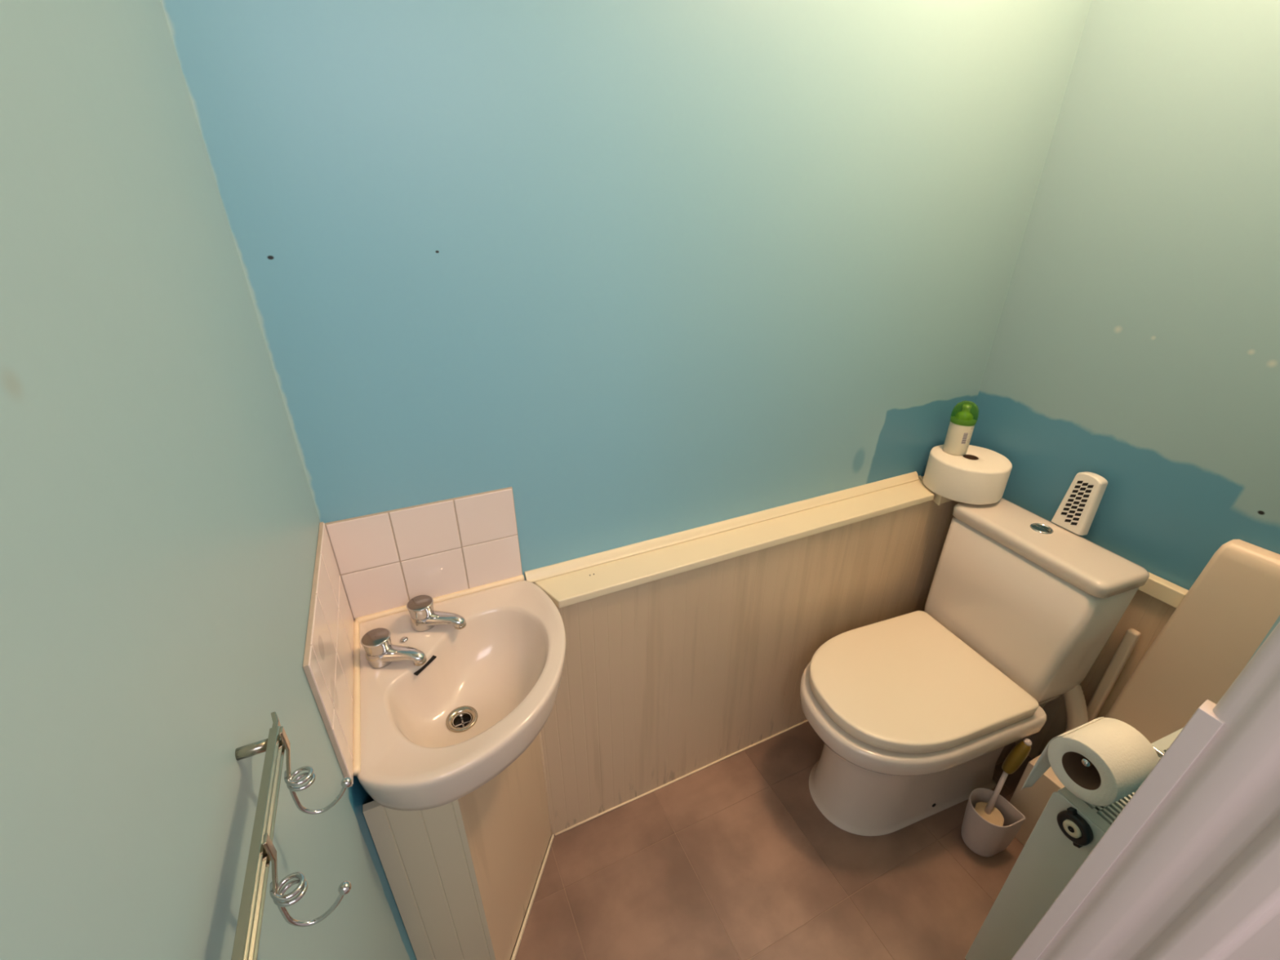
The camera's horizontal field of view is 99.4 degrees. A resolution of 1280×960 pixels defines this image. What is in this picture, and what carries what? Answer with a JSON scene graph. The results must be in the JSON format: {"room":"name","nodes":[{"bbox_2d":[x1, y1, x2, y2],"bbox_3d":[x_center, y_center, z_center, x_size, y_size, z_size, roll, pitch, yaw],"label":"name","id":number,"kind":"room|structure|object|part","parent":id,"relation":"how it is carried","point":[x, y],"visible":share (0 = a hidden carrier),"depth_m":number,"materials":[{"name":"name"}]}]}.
{"room":"bathroom","nodes":[
{"label":"bathroom","id":0,"kind":"room"},
{"bbox_2d":[0,0,417,959],"bbox_3d":[-0.382,0.123,0.425,0.100,2.380,1.013,-12,29,-22],"label":"wall","id":1,"kind":"structure","parent":0,"point":[160,522],"depth_m":0.35,"materials":[{"name":"paint"}]},
{"bbox_2d":[231,711,351,959],"bbox_3d":[-0.218,0.290,0.329,0.065,0.104,0.322,-12,29,-22],"label":"hook rail","id":2,"kind":"object","parent":1,"relation":"attached to","point":[262,850],"visible":1,"depth_m":0.37,"materials":[{"name":"silver metal"}]},
{"bbox_2d":[302,521,353,786],"bbox_3d":[-0.468,0.244,0.832,0.007,0.220,0.361,-12,29,-22],"label":"tile backsplash","id":3,"kind":"structure","parent":1,"relation":"attached to","point":[328,657],"depth_m":0.77,"materials":[{"name":"tile"}]},
{"bbox_2d":[160,0,1091,580],"bbox_3d":[0.195,-0.271,1.216,1.895,2.380,0.100,-12,29,-22],"label":"wall","id":4,"kind":"structure","parent":0,"point":[637,270],"depth_m":0.97,"materials":[{"name":"paint"}]},
{"bbox_2d":[324,486,522,620],"bbox_3d":[-0.397,0.141,1.046,0.325,0.214,0.007,-12,29,-22],"label":"tile backsplash","id":5,"kind":"structure","parent":4,"relation":"attached to","point":[385,560],"depth_m":1.03,"materials":[{"name":"tile"}]},
{"bbox_2d":[352,574,565,810],"bbox_3d":[-0.295,0.377,0.969,0.364,0.156,0.403,-12,29,-22],"label":"basin","id":6,"kind":"object","parent":4,"relation":"attached to","point":[428,735],"visible":0.96,"depth_m":0.95,"materials":[{"name":"beige ceramic"}]},
{"bbox_2d":[360,627,426,668],"bbox_3d":[-0.423,0.293,0.936,0.107,0.051,0.047,4,27,7],"label":"tap","id":7,"kind":"object","parent":6,"relation":"on","point":[380,651],"visible":1,"depth_m":0.93,"materials":[{"name":"silver metal"}]},
{"bbox_3d":[-0.453,0.281,0.935,0.047,0.027,0.047,4,27,7],"label":"handle","id":8,"kind":"part","parent":7,"relation":"part of","materials":[{"name":"silver metal"}]},
{"bbox_3d":[-0.412,0.304,0.940,0.082,0.026,0.041,4,27,7],"label":"spout","id":9,"kind":"part","parent":7,"relation":"part of","materials":[{"name":"silver metal"}]},
{"bbox_2d":[406,595,466,631],"bbox_3d":[-0.381,0.252,1.018,0.107,0.051,0.047,4,27,7],"label":"tap","id":10,"kind":"object","parent":6,"relation":"on","point":[423,618],"visible":1,"depth_m":1.01,"materials":[{"name":"silver metal"}]},
{"bbox_3d":[-0.410,0.240,1.016,0.047,0.027,0.047,4,27,7],"label":"handle","id":11,"kind":"part","parent":10,"relation":"part of","materials":[{"name":"silver metal"}]},
{"bbox_3d":[-0.369,0.263,1.021,0.082,0.026,0.041,4,27,7],"label":"spout","id":12,"kind":"part","parent":10,"relation":"part of","materials":[{"name":"silver metal"}]},
{"bbox_2d":[524,471,933,608],"bbox_3d":[0.311,0.122,1.349,1.185,0.041,0.100,-12,29,-22],"label":"ledge","id":13,"kind":"object","parent":4,"relation":"attached to","point":[573,581],"visible":0.96,"depth_m":1.30,"materials":[{"name":"beige wood"}]},
{"bbox_2d":[918,475,951,505],"bbox_3d":[0.908,0.013,1.595,0.221,0.031,0.118,-12,29,-22],"label":"corner shelf","id":14,"kind":"object","parent":4,"relation":"attached to","point":[939,500],"visible":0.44,"depth_m":1.52,"materials":[{"name":"beige wood"}]},
{"bbox_2d":[923,444,1012,504],"bbox_3d":[0.914,-0.020,1.518,0.199,0.097,0.199,-12,29,-22],"label":"paper roll","id":15,"kind":"object","parent":14,"relation":"on","point":[980,476],"visible":0.93,"depth_m":1.46,"materials":[{"name":"beige paper"}]},
{"bbox_2d":[942,400,978,455],"bbox_3d":[0.886,-0.146,1.496,0.065,0.148,0.065,-2,27,-5],"label":"bottle","id":16,"kind":"object","parent":15,"relation":"on","point":[964,415],"visible":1,"depth_m":1.48,"materials":[{"name":"white plastic"}]},
{"bbox_2d":[515,721,1032,959],"bbox_3d":[0.061,1.473,0.373,3.236,0.030,2.563,-12,29,-22],"label":"floor","id":17,"kind":"structure","parent":0,"point":[735,857],"depth_m":1.33,"materials":[{"name":"brown tile"}]},
{"bbox_2d":[362,732,554,959],"bbox_3d":[-0.283,0.716,1.093,0.096,0.683,0.405,12,29,23],"label":"base cabinet","id":18,"kind":"object","parent":17,"relation":"on","point":[464,874],"visible":0.75,"depth_m":0.99,"materials":[{"name":"beige wood"}]},
{"bbox_3d":[-0.266,0.703,1.136,0.012,0.644,0.316,5,27,10],"label":"panel","id":19,"kind":"part","parent":18,"relation":"part of","materials":[{"name":"beige wood"}]},
{"bbox_2d":[555,720,808,835],"bbox_3d":[0.397,0.801,1.681,1.367,0.007,0.006,-12,29,-22],"label":"skirting board","id":20,"kind":"object","parent":17,"relation":"on","point":[806,721],"depth_m":1.56,"materials":[{"name":"beige wood"}]},
{"bbox_2d":[540,500,961,835],"bbox_3d":[0.389,0.471,1.522,1.392,0.738,0.012,-12,29,-22],"label":"wall boarding","id":21,"kind":"structure","parent":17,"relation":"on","point":[664,680],"depth_m":1.42,"materials":[{"name":"beige wood"}]},
{"bbox_2d":[800,497,1149,835],"bbox_3d":[0.749,0.512,1.423,0.708,0.754,0.416,-9,28,-18],"label":"toilet","id":22,"kind":"object","parent":17,"relation":"on","point":[915,713],"visible":0.98,"depth_m":1.34,"materials":[{"name":"beige ceramic"}]},
{"bbox_3d":[0.664,0.503,1.366,0.476,0.035,0.366,-9,28,-18],"label":"lid","id":23,"kind":"part","parent":22,"relation":"part of","materials":[{"name":"beige plastic"}]},
{"bbox_3d":[1.001,0.150,1.355,0.166,0.039,0.398,-9,28,-18],"label":"cistern lid","id":24,"kind":"part","parent":22,"relation":"part of","materials":[{"name":"beige ceramic"}]},
{"bbox_2d":[1062,684,1088,732],"bbox_3d":[1.104,0.578,1.399,0.058,0.190,0.138,-12,29,-22],"label":"pipe","id":25,"kind":"object","parent":22,"relation":"attached to","point":[1074,699],"visible":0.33,"depth_m":1.37,"materials":[{"name":"beige plastic"}]},
{"bbox_2d":[1051,471,1107,535],"bbox_3d":[1.088,0.053,1.338,0.044,0.149,0.077,-9,28,-18],"label":"air freshener","id":26,"kind":"object","parent":22,"relation":"on","point":[1076,513],"visible":1,"depth_m":1.32,"materials":[{"name":"white plastic"}]},
{"bbox_2d":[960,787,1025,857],"bbox_3d":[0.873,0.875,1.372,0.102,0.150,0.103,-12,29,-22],"label":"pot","id":27,"kind":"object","parent":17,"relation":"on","point":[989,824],"depth_m":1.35,"materials":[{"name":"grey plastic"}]},
{"bbox_2d":[960,738,1031,857],"bbox_3d":[0.878,0.787,1.330,0.114,0.344,0.099,-2,27,-5],"label":"toilet brush","id":28,"kind":"object","parent":17,"relation":"on","point":[990,823],"visible":1,"depth_m":1.34,"materials":[{"name":"grey plastic"}]},
{"bbox_3d":[0.885,0.773,1.344,0.050,0.137,0.015,-21,33,-36],"label":"handle","id":29,"kind":"part","parent":28,"relation":"part of","materials":[{"name":"grey plastic"}]},
{"bbox_2d":[1009,754,1065,845],"bbox_3d":[1.112,0.826,1.362,0.236,0.247,0.201,-12,29,-22],"label":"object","id":30,"kind":"object","parent":17,"relation":"on","point":[1031,802],"visible":0.22,"depth_m":1.35,"materials":[{"name":"beige paint"}]},
{"bbox_2d":[964,727,1183,959],"bbox_3d":[0.852,0.770,1.032,0.398,0.640,0.092,-10,28,-19],"label":"radiator","id":31,"kind":"object","parent":17,"relation":"on","point":[1068,828],"visible":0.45,"depth_m":0.91,"materials":[{"name":"white metal"}]},
{"bbox_3d":[0.681,0.755,0.951,0.003,0.540,0.092,-10,28,-19],"label":"panel","id":32,"kind":"part","parent":31,"relation":"part of","materials":[{"name":"white metal"}]},
{"bbox_2d":[1057,727,1183,832],"bbox_3d":[0.859,0.487,0.894,0.377,0.010,0.084,-10,28,-19],"label":"grille","id":33,"kind":"object","parent":31,"relation":"attached to","point":[1095,819],"depth_m":0.84,"materials":[{"name":"white metal"}]},
{"bbox_2d":[968,0,1279,590],"bbox_3d":[1.244,-0.216,1.105,0.100,2.380,1.013,-12,29,-22],"label":"wall","id":34,"kind":"structure","parent":0,"point":[1135,346],"depth_m":1.17,"materials":[{"name":"paint"}]},
{"bbox_2d":[1014,590,1176,759],"bbox_3d":[1.168,0.528,1.495,0.010,0.662,0.713,-12,29,-22],"label":"side boarding","id":35,"kind":"object","parent":34,"relation":"attached to","point":[1145,614],"visible":0.06,"depth_m":1.36,"materials":[{"name":"beige wood"}]},
{"bbox_2d":[1086,628,1141,721],"bbox_3d":[1.186,0.503,1.371,0.021,0.316,0.024,-12,29,-22],"label":"pipe cover","id":36,"kind":"object","parent":35,"relation":"attached to","point":[1131,636],"visible":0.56,"depth_m":1.35,"materials":[{"name":"beige paint"}]},
{"bbox_2d":[1137,572,1188,608],"bbox_3d":[1.123,0.174,1.414,0.029,0.041,0.481,-12,29,-22],"label":"ledge","id":37,"kind":"object","parent":34,"relation":"attached to","point":[1171,593],"visible":0.22,"depth_m":1.24,"materials":[{"name":"beige wood"}]},
{"bbox_2d":[1104,539,1279,743],"bbox_3d":[1.246,0.526,1.279,0.041,0.857,0.190,-12,29,-22],"label":"tall boxing","id":38,"kind":"object","parent":34,"relation":"attached to","point":[1233,603],"visible":0.61,"depth_m":1.18,"materials":[{"name":"beige paint"}]},
{"bbox_2d":[1244,615,1279,666],"bbox_3d":[0.937,0.054,0.542,0.985,2.360,0.133,-12,29,-22],"label":"wall","id":39,"kind":"structure","parent":0,"point":[1277,620],"depth_m":0.42,"materials":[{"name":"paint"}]},
{"bbox_2d":[1080,746,1164,767],"bbox_3d":[0.736,0.428,0.765,0.137,0.032,0.135,-10,28,-19],"label":"holder","id":40,"kind":"object","parent":39,"relation":"attached to","point":[1084,761],"visible":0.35,"depth_m":0.80,"materials":[{"name":"silver metal"}]},
{"bbox_2d":[1021,716,1159,806],"bbox_3d":[0.693,0.450,0.833,0.106,0.158,0.100,-10,28,-19],"label":"toilet roll","id":41,"kind":"object","parent":40,"relation":"hanging from","point":[1122,757],"visible":0.98,"depth_m":0.80,"materials":[{"name":"beige paper"}]},
{"bbox_3d":[0.733,0.428,0.765,0.117,0.007,0.127,-10,28,-19],"label":"arm","id":42,"kind":"part","parent":40,"relation":"part of","materials":[{"name":"silver metal"}]},
{"bbox_2d":[1011,622,1279,959],"bbox_3d":[0.497,0.288,0.451,0.101,2.022,0.185,-12,29,-22],"label":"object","id":43,"kind":"structure","parent":39,"relation":"in","point":[1188,868],"depth_m":0.44,"materials":[{"name":"beige"}]}
]}

